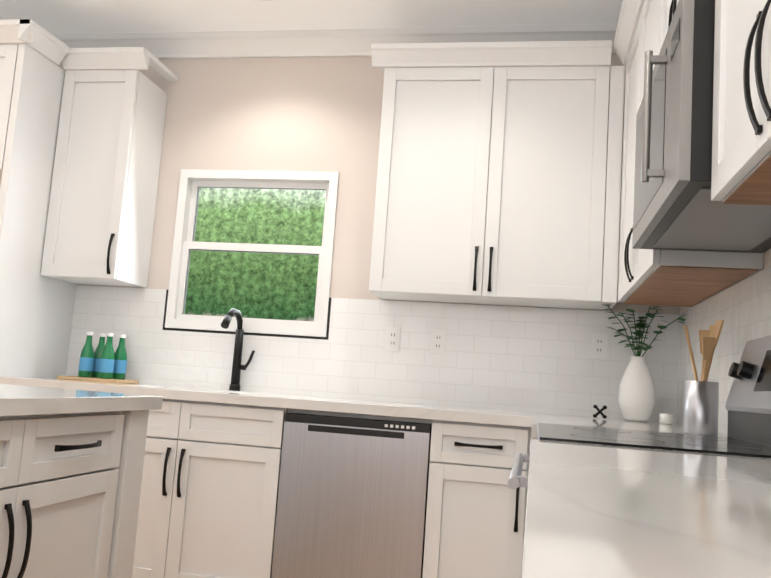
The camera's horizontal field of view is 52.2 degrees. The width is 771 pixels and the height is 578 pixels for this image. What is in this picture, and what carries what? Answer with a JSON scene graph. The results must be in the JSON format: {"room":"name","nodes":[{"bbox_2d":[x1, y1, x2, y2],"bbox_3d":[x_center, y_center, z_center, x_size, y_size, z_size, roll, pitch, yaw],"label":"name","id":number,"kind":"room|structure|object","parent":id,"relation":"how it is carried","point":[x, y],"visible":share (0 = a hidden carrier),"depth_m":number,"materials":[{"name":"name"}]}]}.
{"room":"kitchen","nodes":[
{"label":"kitchen","id":0,"kind":"room"},
{"bbox_2d":[0,0,622,33],"bbox_3d":[-2.328,-1.859,0.993,6.680,0.100,7.170,3,-7,11],"label":"ceiling","id":1,"kind":"structure","parent":0,"point":[94,16],"depth_m":3.84,"materials":[{"name":"white paint"}]},
{"bbox_2d":[51,54,679,314],"bbox_3d":[-1.781,0.002,4.246,6.680,2.750,0.150,3,-7,11],"label":"wall","id":2,"kind":"structure","parent":0,"point":[320,114],"depth_m":4.05,"materials":[{"name":"beige paint"}]},
{"bbox_2d":[41,47,178,287],"bbox_3d":[-1.393,-0.598,3.977,0.452,1.130,0.383,3,-7,11],"label":"upper cabinet","id":3,"kind":"object","parent":2,"relation":"attached to","point":[102,205],"visible":0.98,"depth_m":3.87,"materials":[{"name":"white wood"}]},
{"bbox_2d":[165,169,338,336],"bbox_3d":[-0.669,-0.188,4.030,0.848,0.828,0.112,3,-7,11],"label":"window","id":4,"kind":"structure","parent":2,"relation":"in","point":[255,248],"depth_m":4.02,"materials":[{"name":"white"}]},
{"bbox_2d":[0,24,616,59],"bbox_3d":[-1.823,-1.324,4.314,6.450,0.112,0.075,3,-7,11],"label":"crown molding","id":5,"kind":"structure","parent":2,"relation":"attached to","point":[281,43],"depth_m":3.98,"materials":[{"name":"white"}]},
{"bbox_2d":[66,285,678,422],"bbox_3d":[-0.162,0.294,3.821,3.014,0.495,0.008,3,-7,11],"label":"wall tile","id":6,"kind":"structure","parent":2,"relation":"attached to","point":[525,359],"depth_m":3.76,"materials":[{"name":"white tile"}]},
{"bbox_2d":[385,327,400,350],"bbox_3d":[0.035,0.240,3.783,0.070,0.114,0.007,3,-7,11],"label":"electrical outlet","id":7,"kind":"object","parent":6,"relation":"attached to","point":[392,342],"visible":1,"depth_m":3.78,"materials":[{"name":"white plastic"}]},
{"bbox_2d":[430,329,445,353],"bbox_3d":[0.251,0.250,3.741,0.070,0.114,0.007,3,-7,11],"label":"electrical outlet","id":8,"kind":"object","parent":6,"relation":"attached to","point":[438,341],"visible":1,"depth_m":3.74,"materials":[{"name":"white plastic"}]},
{"bbox_2d":[591,333,607,358],"bbox_3d":[0.978,0.259,3.603,0.070,0.114,0.007,3,-7,11],"label":"electrical outlet","id":9,"kind":"object","parent":6,"relation":"attached to","point":[599,345],"visible":1,"depth_m":3.60,"materials":[{"name":"white plastic"}]},
{"bbox_2d":[369,40,624,309],"bbox_3d":[0.483,-0.511,3.611,1.126,1.130,0.383,3,-7,11],"label":"upper cabinet","id":10,"kind":"object","parent":2,"relation":"attached to","point":[500,184],"visible":1,"depth_m":3.48,"materials":[{"name":"white wood"}]},
{"bbox_2d":[680,249,770,313],"bbox_3d":[0.761,-0.308,0.129,0.150,2.750,7.020,3,-7,11],"label":"wall","id":11,"kind":"structure","parent":0,"point":[766,259],"depth_m":2.27,"materials":[{"name":"beige paint"}]},
{"bbox_2d":[656,0,678,54],"bbox_3d":[0.918,-0.858,2.002,0.305,0.580,0.777,3,-7,11],"label":"upper cabinet","id":12,"kind":"object","parent":11,"relation":"attached to","point":[667,7],"depth_m":2.35,"materials":[{"name":"white wood"}]},
{"bbox_2d":[632,0,770,252],"bbox_3d":[0.829,-0.363,1.955,0.412,0.414,0.770,3,-7,11],"label":"over-the-range microwave","id":13,"kind":"object","parent":12,"relation":"attached to","point":[676,207],"visible":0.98,"depth_m":1.79,"materials":[{"name":"silver metal"}]},
{"bbox_2d":[618,0,763,306],"bbox_3d":[1.061,-0.520,2.816,0.305,1.040,1.068,3,-7,11],"label":"upper cabinet","id":14,"kind":"object","parent":11,"relation":"attached to","point":[683,278],"depth_m":2.80,"materials":[{"name":"white wood"}]},
{"bbox_2d":[676,265,770,433],"bbox_3d":[0.713,-0.055,0.357,0.008,0.495,6.512,3,-7,11],"label":"wall tile","id":15,"kind":"structure","parent":11,"relation":"attached to","point":[742,309],"depth_m":2.64,"materials":[{"name":"white tile"}]},
{"bbox_2d":[711,0,770,204],"bbox_3d":[0.759,-0.730,1.213,0.305,1.040,0.908,3,-7,11],"label":"upper cabinet","id":16,"kind":"object","parent":11,"relation":"attached to","point":[741,151],"depth_m":1.41,"materials":[{"name":"white wood"}]},
{"bbox_3d":[-2.524,0.954,0.660,6.680,0.080,7.170,3,-7,11],"label":"floor","id":17,"kind":"structure","parent":0,"visible":0},
{"bbox_2d":[0,19,76,377],"bbox_3d":[-2.124,0.045,3.871,0.995,2.530,0.693,3,-7,11],"label":"tall cabinet","id":18,"kind":"object","parent":17,"relation":"on","point":[36,311],"visible":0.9,"depth_m":3.72,"materials":[{"name":"white wood"}]},
{"bbox_2d":[0,404,161,577],"bbox_3d":[-1.380,0.596,1.007,0.769,0.870,2.955,3,-7,11],"label":"kitchen island","id":19,"kind":"object","parent":17,"relation":"on","point":[71,465],"depth_m":2.04,"materials":[{"name":"white wood"}]},
{"bbox_2d":[0,384,162,407],"bbox_3d":[-1.571,0.133,1.091,1.210,0.040,3.050,3,-7,11],"label":"island countertop","id":20,"kind":"structure","parent":19,"relation":"on","point":[11,396],"depth_m":2.09,"materials":[{"name":"white stone"}]},
{"bbox_2d":[132,400,327,577],"bbox_3d":[-0.863,0.933,3.554,0.971,0.870,0.600,3,-7,11],"label":"base cabinet","id":21,"kind":"object","parent":17,"relation":"on","point":[208,503],"depth_m":3.24,"materials":[{"name":"white wood"}]},
{"bbox_2d":[0,376,682,427],"bbox_3d":[-0.241,0.508,3.482,3.004,0.040,0.626,3,-7,11],"label":"countertop","id":22,"kind":"structure","parent":21,"relation":"on","point":[201,395],"depth_m":3.24,"materials":[{"name":"white stone"}]},
{"bbox_2d":[221,308,254,390],"bbox_3d":[-0.712,0.291,3.778,0.117,0.394,0.242,3,-7,11],"label":"faucet","id":23,"kind":"object","parent":22,"relation":"on","point":[237,367],"visible":0.96,"depth_m":3.85,"materials":[{"name":"black metal"}]},
{"bbox_2d":[593,405,606,418],"bbox_3d":[0.911,0.521,3.347,0.054,0.055,0.054,3,-7,11],"label":"jack","id":24,"kind":"object","parent":22,"relation":"on","point":[604,407],"visible":1,"depth_m":3.33,"materials":[{"name":"black metal"}]},
{"bbox_2d":[602,304,685,421],"bbox_3d":[1.118,0.317,3.375,0.393,0.500,0.159,3,-7,11],"label":"vase","id":25,"kind":"object","parent":22,"relation":"on","point":[637,398],"visible":1,"depth_m":3.35,"materials":[{"name":"white ceramic"}]},
{"bbox_2d":[659,413,672,423],"bbox_3d":[1.167,0.538,3.276,0.052,0.044,0.052,3,-7,11],"label":"candle","id":26,"kind":"object","parent":22,"relation":"on","point":[664,418],"visible":1,"depth_m":3.25,"materials":[{"name":"white wax"}]},
{"bbox_2d":[272,413,431,577],"bbox_3d":[-0.094,0.977,3.383,0.596,0.848,0.563,3,-7,11],"label":"dishwasher","id":27,"kind":"object","parent":17,"relation":"on","point":[352,498],"visible":0.94,"depth_m":3.12,"materials":[{"name":"silver metal"}]},
{"bbox_2d":[422,420,536,577],"bbox_3d":[0.418,0.992,3.304,0.432,0.870,0.600,3,-7,11],"label":"base cabinet","id":28,"kind":"object","parent":17,"relation":"on","point":[475,522],"depth_m":3.04,"materials":[{"name":"white wood"}]},
{"bbox_2d":[508,335,770,488],"bbox_3d":[0.625,0.675,1.862,0.665,1.190,0.784,3,-7,11],"label":"range","id":29,"kind":"object","parent":17,"relation":"on","point":[748,405],"visible":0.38,"depth_m":1.95,"materials":[{"name":"silver metal"}]},
{"bbox_2d":[521,417,770,577],"bbox_3d":[0.414,0.659,0.663,0.630,0.910,4.582,3,-7,11],"label":"countertop","id":30,"kind":"structure","parent":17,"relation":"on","point":[600,511],"depth_m":0.66,"materials":[{"name":"white stone"}]},
{"bbox_2d":[683,320,723,435],"bbox_3d":[0.975,0.269,2.427,0.119,0.353,0.106,3,-7,11],"label":"utensil holder","id":31,"kind":"object","parent":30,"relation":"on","point":[700,407],"visible":1,"depth_m":2.38,"materials":[{"name":"silver metal"}]}
]}

